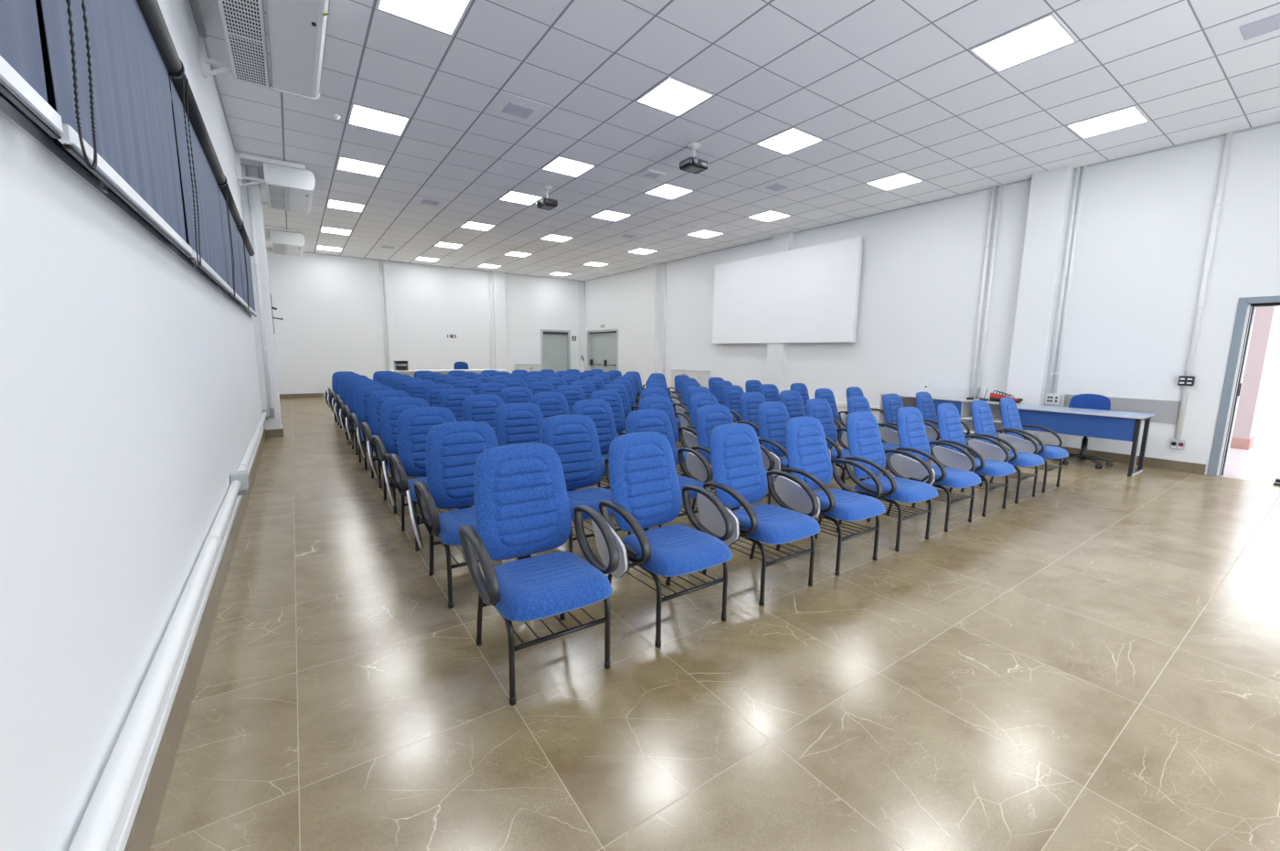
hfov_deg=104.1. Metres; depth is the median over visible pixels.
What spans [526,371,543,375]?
chair
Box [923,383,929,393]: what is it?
socket plate
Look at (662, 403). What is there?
chair
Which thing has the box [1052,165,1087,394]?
pipe
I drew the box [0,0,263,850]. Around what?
wall
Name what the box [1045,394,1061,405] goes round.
electrical outlet
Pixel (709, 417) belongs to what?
chair
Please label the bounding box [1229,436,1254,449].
baseboard
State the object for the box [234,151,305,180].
pipe
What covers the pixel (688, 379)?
chair
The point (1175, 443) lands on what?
electrical outlet
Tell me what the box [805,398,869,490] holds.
chair
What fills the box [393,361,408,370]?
equipment rack
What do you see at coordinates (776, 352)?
trim
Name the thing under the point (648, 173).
ceiling speaker
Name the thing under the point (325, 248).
recessed light
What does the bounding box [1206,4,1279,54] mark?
air vent
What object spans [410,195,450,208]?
ceiling speaker
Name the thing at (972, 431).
shelf
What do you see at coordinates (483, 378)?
chair
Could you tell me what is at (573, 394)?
chair
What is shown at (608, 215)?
recessed light
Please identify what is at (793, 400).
chair
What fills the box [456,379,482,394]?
chair
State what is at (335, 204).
recessed light
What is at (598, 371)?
chair
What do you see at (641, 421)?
chair
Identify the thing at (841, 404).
wall trunking
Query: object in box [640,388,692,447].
chair
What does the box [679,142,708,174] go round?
projector
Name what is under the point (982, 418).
chair
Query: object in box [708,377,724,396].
chair
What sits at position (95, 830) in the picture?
conduit
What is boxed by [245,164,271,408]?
pipe
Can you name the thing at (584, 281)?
pipe
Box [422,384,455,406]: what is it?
chair
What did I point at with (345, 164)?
recessed light
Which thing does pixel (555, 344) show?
door
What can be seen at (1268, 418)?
wall
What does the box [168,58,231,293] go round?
roller blind
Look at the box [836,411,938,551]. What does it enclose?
chair
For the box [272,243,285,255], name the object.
grille
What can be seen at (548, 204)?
projector
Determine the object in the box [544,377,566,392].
chair
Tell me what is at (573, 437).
chair
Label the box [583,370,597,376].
chair
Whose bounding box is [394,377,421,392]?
chair
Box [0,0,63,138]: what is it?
roller blind
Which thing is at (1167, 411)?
wall panel
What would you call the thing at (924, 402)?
chair
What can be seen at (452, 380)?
chair
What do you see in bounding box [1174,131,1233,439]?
pipe
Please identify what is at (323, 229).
recessed light
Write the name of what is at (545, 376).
chair
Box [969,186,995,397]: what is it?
pipe
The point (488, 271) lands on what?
pipe
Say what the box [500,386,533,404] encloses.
chair
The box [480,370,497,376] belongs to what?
chair
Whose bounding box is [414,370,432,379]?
chair
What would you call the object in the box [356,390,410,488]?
chair
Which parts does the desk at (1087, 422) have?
modesty panel, leg trim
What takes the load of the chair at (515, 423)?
on the floor
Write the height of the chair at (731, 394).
0.974 m
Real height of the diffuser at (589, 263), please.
0.003 m
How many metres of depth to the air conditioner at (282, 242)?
11.53 m
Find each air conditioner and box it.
[198,0,330,100]
[238,162,314,213]
[265,229,304,255]
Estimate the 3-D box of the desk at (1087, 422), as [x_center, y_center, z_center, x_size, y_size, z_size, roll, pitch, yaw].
[5.892,0.156,6.802,0.615,0.750,1.410,-5,10,-34]
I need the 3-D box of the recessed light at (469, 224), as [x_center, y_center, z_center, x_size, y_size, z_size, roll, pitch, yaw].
[-3.542,-4.354,10.912,0.601,0.006,0.601,-5,10,-34]
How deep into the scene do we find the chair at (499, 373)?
11.22 m
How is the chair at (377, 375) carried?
on the floor
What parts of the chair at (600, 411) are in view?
backrest, seat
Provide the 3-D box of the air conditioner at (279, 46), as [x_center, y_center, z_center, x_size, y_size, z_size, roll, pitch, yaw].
[-2.888,-3.083,3.788,0.852,0.453,1.680,-5,10,-34]
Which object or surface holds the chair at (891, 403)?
on the floor
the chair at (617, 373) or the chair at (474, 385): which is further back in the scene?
the chair at (617, 373)
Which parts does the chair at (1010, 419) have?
backrest, armrest, armrest, leg, seat, leg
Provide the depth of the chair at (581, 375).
11.43 m
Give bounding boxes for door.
[540,329,570,373]
[586,328,618,372]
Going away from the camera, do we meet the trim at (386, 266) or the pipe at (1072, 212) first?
the pipe at (1072, 212)
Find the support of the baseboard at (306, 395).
attached to the wall at (329, 307)
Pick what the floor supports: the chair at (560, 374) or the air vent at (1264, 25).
the chair at (560, 374)
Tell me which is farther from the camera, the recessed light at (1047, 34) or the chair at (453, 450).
the recessed light at (1047, 34)
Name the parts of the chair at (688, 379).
backrest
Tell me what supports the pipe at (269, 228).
attached to the ceiling
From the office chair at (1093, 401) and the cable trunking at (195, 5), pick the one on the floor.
the office chair at (1093, 401)
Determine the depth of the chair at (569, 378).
10.11 m
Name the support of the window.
in the wall at (130, 391)
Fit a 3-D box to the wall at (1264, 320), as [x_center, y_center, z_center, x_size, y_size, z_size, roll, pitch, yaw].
[9.143,-1.440,9.576,0.550,3.200,3.650,-5,10,-34]
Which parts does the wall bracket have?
plate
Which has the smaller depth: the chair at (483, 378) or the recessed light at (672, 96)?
the recessed light at (672, 96)
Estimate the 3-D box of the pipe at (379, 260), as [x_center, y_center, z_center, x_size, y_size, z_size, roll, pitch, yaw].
[-7.903,-2.996,15.448,0.044,4.112,0.044,-5,10,-34]
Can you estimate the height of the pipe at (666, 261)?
4.112 m
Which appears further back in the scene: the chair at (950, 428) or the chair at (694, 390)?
the chair at (694, 390)
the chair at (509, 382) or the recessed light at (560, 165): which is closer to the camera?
the recessed light at (560, 165)
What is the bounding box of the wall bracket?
[270,295,282,334]
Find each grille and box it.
[218,0,268,87]
[266,183,287,210]
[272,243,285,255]
[420,199,439,205]
[501,102,534,118]
[621,234,637,238]
[765,183,789,191]
[1239,12,1279,40]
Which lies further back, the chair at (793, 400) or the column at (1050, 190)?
the column at (1050, 190)
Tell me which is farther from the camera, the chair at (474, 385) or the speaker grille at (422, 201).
the speaker grille at (422, 201)
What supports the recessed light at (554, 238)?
in the ceiling
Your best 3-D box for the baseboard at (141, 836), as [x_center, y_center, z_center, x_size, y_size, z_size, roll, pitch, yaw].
[-4.793,0.365,6.459,0.244,0.150,19.060,-5,10,-34]
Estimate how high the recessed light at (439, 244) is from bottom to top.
0.006 m
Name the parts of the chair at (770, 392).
backrest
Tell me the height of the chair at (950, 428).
0.974 m
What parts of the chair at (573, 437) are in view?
leg, backrest, seat, armrest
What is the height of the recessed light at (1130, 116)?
0.006 m
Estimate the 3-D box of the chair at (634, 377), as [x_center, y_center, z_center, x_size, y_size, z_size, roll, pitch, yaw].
[-0.084,-0.620,10.810,0.697,0.974,0.629,-5,10,-33]
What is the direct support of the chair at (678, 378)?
on the floor
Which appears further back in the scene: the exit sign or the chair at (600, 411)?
the exit sign
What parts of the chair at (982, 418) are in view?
backrest, armrest, leg, armrest, seat, leg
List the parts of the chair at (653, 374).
backrest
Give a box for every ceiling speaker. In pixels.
[373,244,401,250]
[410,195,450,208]
[483,91,553,126]
[612,232,644,240]
[639,168,665,179]
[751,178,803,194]
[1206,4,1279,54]
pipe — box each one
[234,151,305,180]
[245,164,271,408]
[264,226,296,232]
[379,259,387,371]
[488,270,491,369]
[578,280,579,370]
[584,280,585,371]
[662,261,666,375]
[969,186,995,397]
[975,184,1002,397]
[1046,166,1080,394]
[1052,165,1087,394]
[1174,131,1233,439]
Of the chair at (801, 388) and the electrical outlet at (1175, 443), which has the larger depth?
the chair at (801, 388)
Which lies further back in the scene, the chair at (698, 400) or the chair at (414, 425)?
the chair at (698, 400)
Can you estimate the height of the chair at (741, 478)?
0.974 m
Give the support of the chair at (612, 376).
on the floor
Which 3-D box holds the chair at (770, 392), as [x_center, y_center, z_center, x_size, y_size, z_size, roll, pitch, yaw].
[2.113,-0.125,7.606,0.697,0.974,0.629,-4,10,-30]
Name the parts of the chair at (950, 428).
backrest, armrest, leg, armrest, seat, leg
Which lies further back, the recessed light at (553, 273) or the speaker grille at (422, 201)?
the recessed light at (553, 273)
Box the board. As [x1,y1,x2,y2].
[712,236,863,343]
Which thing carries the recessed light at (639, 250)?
in the ceiling
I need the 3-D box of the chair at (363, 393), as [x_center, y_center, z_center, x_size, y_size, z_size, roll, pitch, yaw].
[-3.254,0.007,6.199,0.697,0.974,0.629,-5,10,-33]
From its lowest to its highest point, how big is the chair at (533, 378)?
0.974 m
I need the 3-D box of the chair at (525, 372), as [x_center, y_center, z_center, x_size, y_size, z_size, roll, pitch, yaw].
[-2.873,-0.869,12.263,0.697,0.974,0.629,-4,10,-30]
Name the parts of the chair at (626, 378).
backrest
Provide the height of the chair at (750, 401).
0.974 m
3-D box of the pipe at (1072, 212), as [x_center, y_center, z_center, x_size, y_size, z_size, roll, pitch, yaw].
[6.202,-2.072,7.313,0.054,3.222,0.054,-5,10,-34]
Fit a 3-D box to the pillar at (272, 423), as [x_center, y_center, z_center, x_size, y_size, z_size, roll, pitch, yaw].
[-6.048,-1.884,7.995,0.230,4.124,0.550,-5,10,-34]
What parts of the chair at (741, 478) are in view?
armrest, backrest, leg, leg, seat, armrest, leg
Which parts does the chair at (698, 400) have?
armrest, backrest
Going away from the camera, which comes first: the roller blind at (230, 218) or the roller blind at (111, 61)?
the roller blind at (111, 61)
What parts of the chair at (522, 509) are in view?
leg, armrest, leg, backrest, seat, leg, armrest, leg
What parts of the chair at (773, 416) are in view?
backrest, armrest, seat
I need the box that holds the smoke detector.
[330,113,340,119]
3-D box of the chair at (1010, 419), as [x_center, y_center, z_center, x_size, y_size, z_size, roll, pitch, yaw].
[4.373,0.198,5.597,0.697,0.974,0.629,-4,10,-32]
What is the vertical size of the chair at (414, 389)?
0.974 m
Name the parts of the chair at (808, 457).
armrest, backrest, leg, leg, seat, armrest, leg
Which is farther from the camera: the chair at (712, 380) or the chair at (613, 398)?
the chair at (712, 380)
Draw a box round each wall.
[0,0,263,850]
[266,248,584,394]
[585,123,1279,474]
[1231,306,1279,438]
[1255,306,1279,431]
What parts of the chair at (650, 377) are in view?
backrest, armrest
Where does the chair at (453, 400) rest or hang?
on the floor
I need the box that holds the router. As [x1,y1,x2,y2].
[966,388,989,401]
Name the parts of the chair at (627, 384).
backrest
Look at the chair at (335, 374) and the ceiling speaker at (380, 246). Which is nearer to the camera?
the chair at (335, 374)
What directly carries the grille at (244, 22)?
attached to the air conditioner at (279, 46)
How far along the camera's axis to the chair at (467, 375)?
10.74 m
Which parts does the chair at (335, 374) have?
backrest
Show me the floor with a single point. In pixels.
(1091, 662)
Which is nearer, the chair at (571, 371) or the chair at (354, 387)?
the chair at (354, 387)
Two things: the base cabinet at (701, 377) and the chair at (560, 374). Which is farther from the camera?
the base cabinet at (701, 377)
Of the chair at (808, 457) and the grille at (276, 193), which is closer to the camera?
the chair at (808, 457)
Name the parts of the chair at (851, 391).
backrest, armrest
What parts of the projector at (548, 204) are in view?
ceiling plate, casing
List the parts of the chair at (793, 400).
backrest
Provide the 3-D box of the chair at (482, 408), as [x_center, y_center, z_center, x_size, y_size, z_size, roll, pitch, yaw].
[-1.526,0.194,5.076,0.697,0.974,0.629,-4,10,-32]
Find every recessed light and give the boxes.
[315,245,342,251]
[320,226,351,235]
[326,199,365,212]
[335,156,385,177]
[347,103,410,136]
[375,0,472,36]
[415,256,439,262]
[434,241,463,248]
[460,221,495,231]
[477,264,501,268]
[499,191,542,205]
[503,251,531,256]
[540,234,573,242]
[541,156,596,177]
[549,272,572,276]
[583,261,607,266]
[590,209,631,221]
[626,247,657,255]
[635,76,714,117]
[644,183,693,199]
[686,229,724,238]
[746,210,790,222]
[755,127,823,155]
[864,171,923,191]
[969,12,1077,72]
[1065,105,1150,138]
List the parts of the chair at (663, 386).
backrest, seat, armrest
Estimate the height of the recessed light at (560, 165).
0.006 m
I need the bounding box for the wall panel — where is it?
[1063,394,1180,423]
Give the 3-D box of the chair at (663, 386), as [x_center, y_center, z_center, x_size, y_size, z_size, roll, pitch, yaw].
[0.378,-0.143,7.568,0.697,0.974,0.629,-4,10,-32]
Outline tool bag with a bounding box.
[989,390,1023,403]
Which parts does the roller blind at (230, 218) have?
bead chain, hem rail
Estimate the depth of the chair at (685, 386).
8.03 m
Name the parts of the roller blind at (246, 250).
bead chain, hem rail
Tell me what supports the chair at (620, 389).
on the floor
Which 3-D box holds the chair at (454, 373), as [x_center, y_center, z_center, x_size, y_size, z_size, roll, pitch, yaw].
[-4.104,-0.755,11.364,0.697,0.974,0.629,-4,10,-31]
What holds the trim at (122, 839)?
attached to the wall at (130, 391)
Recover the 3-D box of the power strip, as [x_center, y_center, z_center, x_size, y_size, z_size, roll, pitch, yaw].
[6.964,-0.568,6.363,0.100,0.120,0.130,-5,10,-34]
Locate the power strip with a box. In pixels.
[1177,375,1195,385]
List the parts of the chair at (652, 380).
backrest, armrest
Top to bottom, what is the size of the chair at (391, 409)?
0.974 m
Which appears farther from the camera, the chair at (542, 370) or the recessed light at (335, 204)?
the chair at (542, 370)
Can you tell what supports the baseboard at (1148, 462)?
attached to the wall at (1145, 222)
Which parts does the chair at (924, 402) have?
backrest, armrest, armrest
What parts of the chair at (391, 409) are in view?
armrest, leg, leg, backrest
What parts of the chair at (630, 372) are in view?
backrest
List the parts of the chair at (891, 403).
armrest, backrest, armrest, seat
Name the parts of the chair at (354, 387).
armrest, leg, backrest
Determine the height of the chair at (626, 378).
0.974 m
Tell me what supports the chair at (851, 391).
on the floor
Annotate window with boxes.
[0,0,253,316]
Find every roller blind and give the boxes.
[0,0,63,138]
[40,0,191,257]
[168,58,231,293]
[217,176,246,307]
[236,221,256,317]
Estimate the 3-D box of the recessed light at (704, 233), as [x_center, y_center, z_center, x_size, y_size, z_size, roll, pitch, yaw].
[1.479,-4.349,11.346,0.601,0.006,0.601,-5,10,-34]
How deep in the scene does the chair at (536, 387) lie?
7.68 m
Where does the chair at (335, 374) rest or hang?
on the floor
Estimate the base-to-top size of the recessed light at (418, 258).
0.006 m
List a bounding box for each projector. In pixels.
[535,184,557,210]
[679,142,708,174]
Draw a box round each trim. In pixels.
[114,426,264,850]
[202,37,1279,281]
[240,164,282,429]
[383,259,394,373]
[492,271,507,372]
[644,263,660,388]
[765,232,793,394]
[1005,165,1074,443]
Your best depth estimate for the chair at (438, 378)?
9.59 m
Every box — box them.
[229,469,248,495]
[261,409,269,419]
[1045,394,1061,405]
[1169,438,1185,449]
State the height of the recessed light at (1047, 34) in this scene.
0.006 m
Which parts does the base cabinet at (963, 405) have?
door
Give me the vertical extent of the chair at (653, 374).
0.974 m
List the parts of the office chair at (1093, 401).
arm, backrest, arm, arm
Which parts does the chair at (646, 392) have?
backrest, armrest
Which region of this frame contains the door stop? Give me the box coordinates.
[1273,478,1279,485]
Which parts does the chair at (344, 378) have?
armrest, backrest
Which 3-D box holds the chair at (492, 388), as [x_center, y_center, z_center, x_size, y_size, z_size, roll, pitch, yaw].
[-2.024,-0.105,7.084,0.697,0.974,0.629,-4,10,-30]
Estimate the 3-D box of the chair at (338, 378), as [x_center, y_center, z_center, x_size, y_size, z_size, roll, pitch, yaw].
[-5.407,-0.473,9.300,0.697,0.974,0.629,-4,10,-32]
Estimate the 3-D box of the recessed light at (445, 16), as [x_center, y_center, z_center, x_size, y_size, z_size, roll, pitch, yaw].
[-1.693,-3.311,3.911,0.601,0.006,0.601,-5,10,-34]
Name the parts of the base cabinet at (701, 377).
door, door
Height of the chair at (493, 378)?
0.974 m
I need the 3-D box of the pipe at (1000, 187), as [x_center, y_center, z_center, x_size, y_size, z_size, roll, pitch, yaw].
[5.653,-1.757,8.153,0.061,4.102,0.061,-5,10,-34]
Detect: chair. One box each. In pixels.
[323,371,353,422]
[327,373,358,428]
[331,374,368,435]
[334,377,373,445]
[339,381,382,455]
[345,384,398,469]
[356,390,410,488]
[366,397,429,513]
[373,371,393,382]
[379,373,402,385]
[382,406,460,551]
[387,374,411,390]
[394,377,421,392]
[405,380,435,398]
[406,421,498,608]
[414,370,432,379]
[421,372,441,380]
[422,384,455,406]
[431,373,453,383]
[437,388,474,422]
[443,376,467,388]
[448,370,465,376]
[453,362,468,369]
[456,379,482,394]
[458,372,476,379]
[458,443,618,705]
[462,394,503,431]
[469,373,490,383]
[478,382,507,396]
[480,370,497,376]
[486,375,507,383]
[492,371,510,376]
[494,403,543,446]
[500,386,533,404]
[502,378,527,387]
[506,373,525,379]
[512,369,527,376]
[523,374,544,384]
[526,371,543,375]
[527,381,554,395]
[531,392,569,420]
[540,369,554,373]
[540,414,630,553]
[541,373,558,379]
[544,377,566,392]
[555,371,571,377]
[555,384,586,414]
[561,374,580,385]
[566,369,579,373]
[571,372,587,380]
[571,380,595,399]
[572,399,626,489]
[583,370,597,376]
[583,376,604,391]
[589,390,626,455]
[591,369,603,373]
[592,432,733,648]
[593,373,610,384]
[599,372,616,382]
[602,384,639,430]
[608,370,621,377]
[610,379,639,432]
[615,375,640,410]
[622,409,713,531]
[623,373,644,410]
[625,371,645,397]
[638,396,699,476]
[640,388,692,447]
[645,378,682,412]
[645,383,689,426]
[648,375,681,406]
[650,373,675,394]
[670,374,689,408]
[675,377,697,426]
[676,382,719,441]
[680,386,736,433]
[682,394,735,477]
[686,405,774,511]
[696,423,821,606]
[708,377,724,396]
[714,381,732,405]
[723,385,744,422]
[736,392,785,457]
[745,380,761,392]
[757,384,779,437]
[757,401,830,486]
[774,416,885,575]
[779,390,831,448]
[790,383,810,415]
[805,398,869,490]
[814,388,847,466]
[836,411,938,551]
[840,395,901,481]
[842,386,886,427]
[878,393,942,460]
[885,406,981,532]
[916,392,970,440]
[926,403,1015,516]
[960,400,1045,503]
[989,397,1068,492]
[1053,394,1112,469]
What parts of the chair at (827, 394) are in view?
backrest, armrest, seat, armrest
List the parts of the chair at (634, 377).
backrest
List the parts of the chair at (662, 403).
backrest, seat, armrest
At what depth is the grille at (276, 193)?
7.81 m
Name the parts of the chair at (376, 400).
armrest, leg, leg, backrest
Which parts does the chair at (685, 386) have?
backrest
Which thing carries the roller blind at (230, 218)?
attached to the window
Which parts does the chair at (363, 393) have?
armrest, leg, leg, backrest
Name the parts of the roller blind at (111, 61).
bead chain, hem rail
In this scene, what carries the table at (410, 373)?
on the floor
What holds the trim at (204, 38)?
attached to the wall at (130, 391)
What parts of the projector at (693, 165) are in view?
casing, ceiling plate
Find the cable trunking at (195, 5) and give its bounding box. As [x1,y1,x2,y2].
[189,0,207,38]
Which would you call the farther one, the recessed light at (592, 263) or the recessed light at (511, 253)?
the recessed light at (592, 263)
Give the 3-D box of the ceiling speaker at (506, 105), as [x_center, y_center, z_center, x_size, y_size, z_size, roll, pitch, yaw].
[-1.375,-3.553,5.633,0.585,0.014,0.585,-5,10,-34]
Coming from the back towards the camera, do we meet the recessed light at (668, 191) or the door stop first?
the recessed light at (668, 191)
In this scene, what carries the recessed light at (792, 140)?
in the ceiling
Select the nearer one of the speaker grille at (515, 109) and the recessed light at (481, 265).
the speaker grille at (515, 109)
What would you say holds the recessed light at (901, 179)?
in the ceiling
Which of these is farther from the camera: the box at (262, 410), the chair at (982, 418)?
the box at (262, 410)
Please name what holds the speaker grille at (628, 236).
attached to the ceiling speaker at (625, 235)
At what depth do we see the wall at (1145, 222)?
7.37 m
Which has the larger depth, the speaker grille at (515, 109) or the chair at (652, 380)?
the chair at (652, 380)
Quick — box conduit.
[67,411,266,850]
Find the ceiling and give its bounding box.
[198,0,1279,280]
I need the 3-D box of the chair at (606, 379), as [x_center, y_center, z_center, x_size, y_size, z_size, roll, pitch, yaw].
[-0.698,-0.568,10.390,0.697,0.974,0.629,-5,10,-33]
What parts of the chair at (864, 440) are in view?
leg, backrest, armrest, seat frame, leg, seat, armrest, leg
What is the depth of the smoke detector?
5.80 m
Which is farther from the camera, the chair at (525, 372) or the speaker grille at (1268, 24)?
the chair at (525, 372)
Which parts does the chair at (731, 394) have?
armrest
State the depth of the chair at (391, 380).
9.13 m
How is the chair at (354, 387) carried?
on the floor
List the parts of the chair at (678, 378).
backrest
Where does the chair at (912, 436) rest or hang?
on the floor
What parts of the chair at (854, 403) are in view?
backrest, armrest, seat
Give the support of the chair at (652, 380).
on the floor
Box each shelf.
[960,416,1002,423]
[962,428,1000,434]
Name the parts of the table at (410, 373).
modesty panel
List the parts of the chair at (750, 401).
armrest, backrest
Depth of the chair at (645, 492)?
2.72 m
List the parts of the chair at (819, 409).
backrest, armrest, leg, seat, armrest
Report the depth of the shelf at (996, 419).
7.97 m
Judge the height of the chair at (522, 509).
0.974 m
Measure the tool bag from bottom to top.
0.171 m
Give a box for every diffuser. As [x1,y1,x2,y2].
[585,262,606,266]
[628,248,654,254]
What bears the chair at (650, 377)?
on the floor
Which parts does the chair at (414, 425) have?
armrest, leg, leg, seat, backrest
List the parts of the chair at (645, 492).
leg, armrest, backrest, leg, leg, seat, armrest, leg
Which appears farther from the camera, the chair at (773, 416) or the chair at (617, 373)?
the chair at (617, 373)
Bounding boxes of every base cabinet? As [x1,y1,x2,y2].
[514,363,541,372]
[670,369,710,394]
[878,393,1017,438]
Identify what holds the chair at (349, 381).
on the floor
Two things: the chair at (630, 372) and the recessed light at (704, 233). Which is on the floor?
the chair at (630, 372)
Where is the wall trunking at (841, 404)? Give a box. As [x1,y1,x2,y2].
[835,402,879,408]
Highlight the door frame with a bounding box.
[1206,295,1279,476]
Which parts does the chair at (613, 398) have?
backrest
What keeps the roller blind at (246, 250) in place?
attached to the window
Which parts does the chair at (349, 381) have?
armrest, backrest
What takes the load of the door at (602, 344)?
in the wall at (1145, 222)
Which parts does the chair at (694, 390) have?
backrest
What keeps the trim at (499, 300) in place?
attached to the wall at (329, 307)
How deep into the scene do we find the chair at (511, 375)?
10.53 m
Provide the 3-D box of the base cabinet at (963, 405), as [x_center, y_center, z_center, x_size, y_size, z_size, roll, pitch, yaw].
[5.101,-0.098,8.479,0.430,0.750,2.000,-5,10,-34]
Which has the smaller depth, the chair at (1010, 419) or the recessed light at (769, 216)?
the chair at (1010, 419)
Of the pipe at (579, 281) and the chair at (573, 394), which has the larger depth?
the pipe at (579, 281)
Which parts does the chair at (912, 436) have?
leg, backrest, armrest, leg, armrest, seat, leg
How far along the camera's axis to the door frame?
6.10 m
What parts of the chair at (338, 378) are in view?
armrest, backrest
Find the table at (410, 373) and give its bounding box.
[386,369,508,377]
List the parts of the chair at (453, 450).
armrest, leg, leg, seat, backrest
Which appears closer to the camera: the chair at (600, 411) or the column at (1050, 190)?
the chair at (600, 411)
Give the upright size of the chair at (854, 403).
0.974 m
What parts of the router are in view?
casing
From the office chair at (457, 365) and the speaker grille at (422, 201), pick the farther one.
the office chair at (457, 365)
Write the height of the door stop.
0.048 m
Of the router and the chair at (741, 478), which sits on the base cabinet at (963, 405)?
the router
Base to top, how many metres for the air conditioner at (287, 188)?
0.413 m
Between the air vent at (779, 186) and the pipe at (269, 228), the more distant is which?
the pipe at (269, 228)
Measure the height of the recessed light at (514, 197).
0.006 m
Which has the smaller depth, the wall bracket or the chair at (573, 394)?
the chair at (573, 394)
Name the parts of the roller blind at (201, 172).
bead chain, hem rail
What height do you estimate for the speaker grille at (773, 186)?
0.010 m
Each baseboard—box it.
[124,425,283,850]
[279,393,328,398]
[838,417,1205,474]
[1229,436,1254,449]
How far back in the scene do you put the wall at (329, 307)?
15.62 m
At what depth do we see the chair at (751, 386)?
8.95 m
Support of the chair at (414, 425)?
on the floor
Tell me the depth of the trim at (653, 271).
15.47 m
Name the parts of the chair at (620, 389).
backrest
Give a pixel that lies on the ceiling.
(889, 88)
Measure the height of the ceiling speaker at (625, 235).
0.014 m
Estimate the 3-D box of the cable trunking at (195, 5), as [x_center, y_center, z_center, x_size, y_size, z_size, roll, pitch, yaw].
[-2.913,-3.134,3.105,0.049,0.050,2.750,-5,10,-34]
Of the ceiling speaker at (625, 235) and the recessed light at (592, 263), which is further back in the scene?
the recessed light at (592, 263)
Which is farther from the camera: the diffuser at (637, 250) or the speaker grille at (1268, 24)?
the diffuser at (637, 250)
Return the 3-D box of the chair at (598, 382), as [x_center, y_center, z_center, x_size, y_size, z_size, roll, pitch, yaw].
[-0.763,-0.398,9.217,0.697,0.974,0.629,-4,10,-31]
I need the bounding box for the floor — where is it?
[149,396,1279,850]
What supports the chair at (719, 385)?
on the floor
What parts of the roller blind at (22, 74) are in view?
hem rail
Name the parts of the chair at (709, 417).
leg, armrest, backrest, armrest, leg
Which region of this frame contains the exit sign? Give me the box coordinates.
[447,334,456,338]
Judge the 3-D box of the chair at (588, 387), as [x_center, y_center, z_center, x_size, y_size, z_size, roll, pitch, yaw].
[-0.815,-0.212,7.933,0.697,0.974,0.629,-5,10,-32]
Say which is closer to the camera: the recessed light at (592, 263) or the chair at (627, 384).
the chair at (627, 384)
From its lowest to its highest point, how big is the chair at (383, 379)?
0.974 m
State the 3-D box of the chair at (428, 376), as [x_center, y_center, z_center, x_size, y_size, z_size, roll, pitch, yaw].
[-4.178,-0.585,10.184,0.697,0.974,0.629,-4,10,-31]
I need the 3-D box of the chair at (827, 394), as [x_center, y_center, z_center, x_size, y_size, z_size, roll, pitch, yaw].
[2.688,0.003,6.784,0.697,0.974,0.629,-5,10,-32]
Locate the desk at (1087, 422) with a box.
[1016,404,1154,476]
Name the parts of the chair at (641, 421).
backrest, seat, armrest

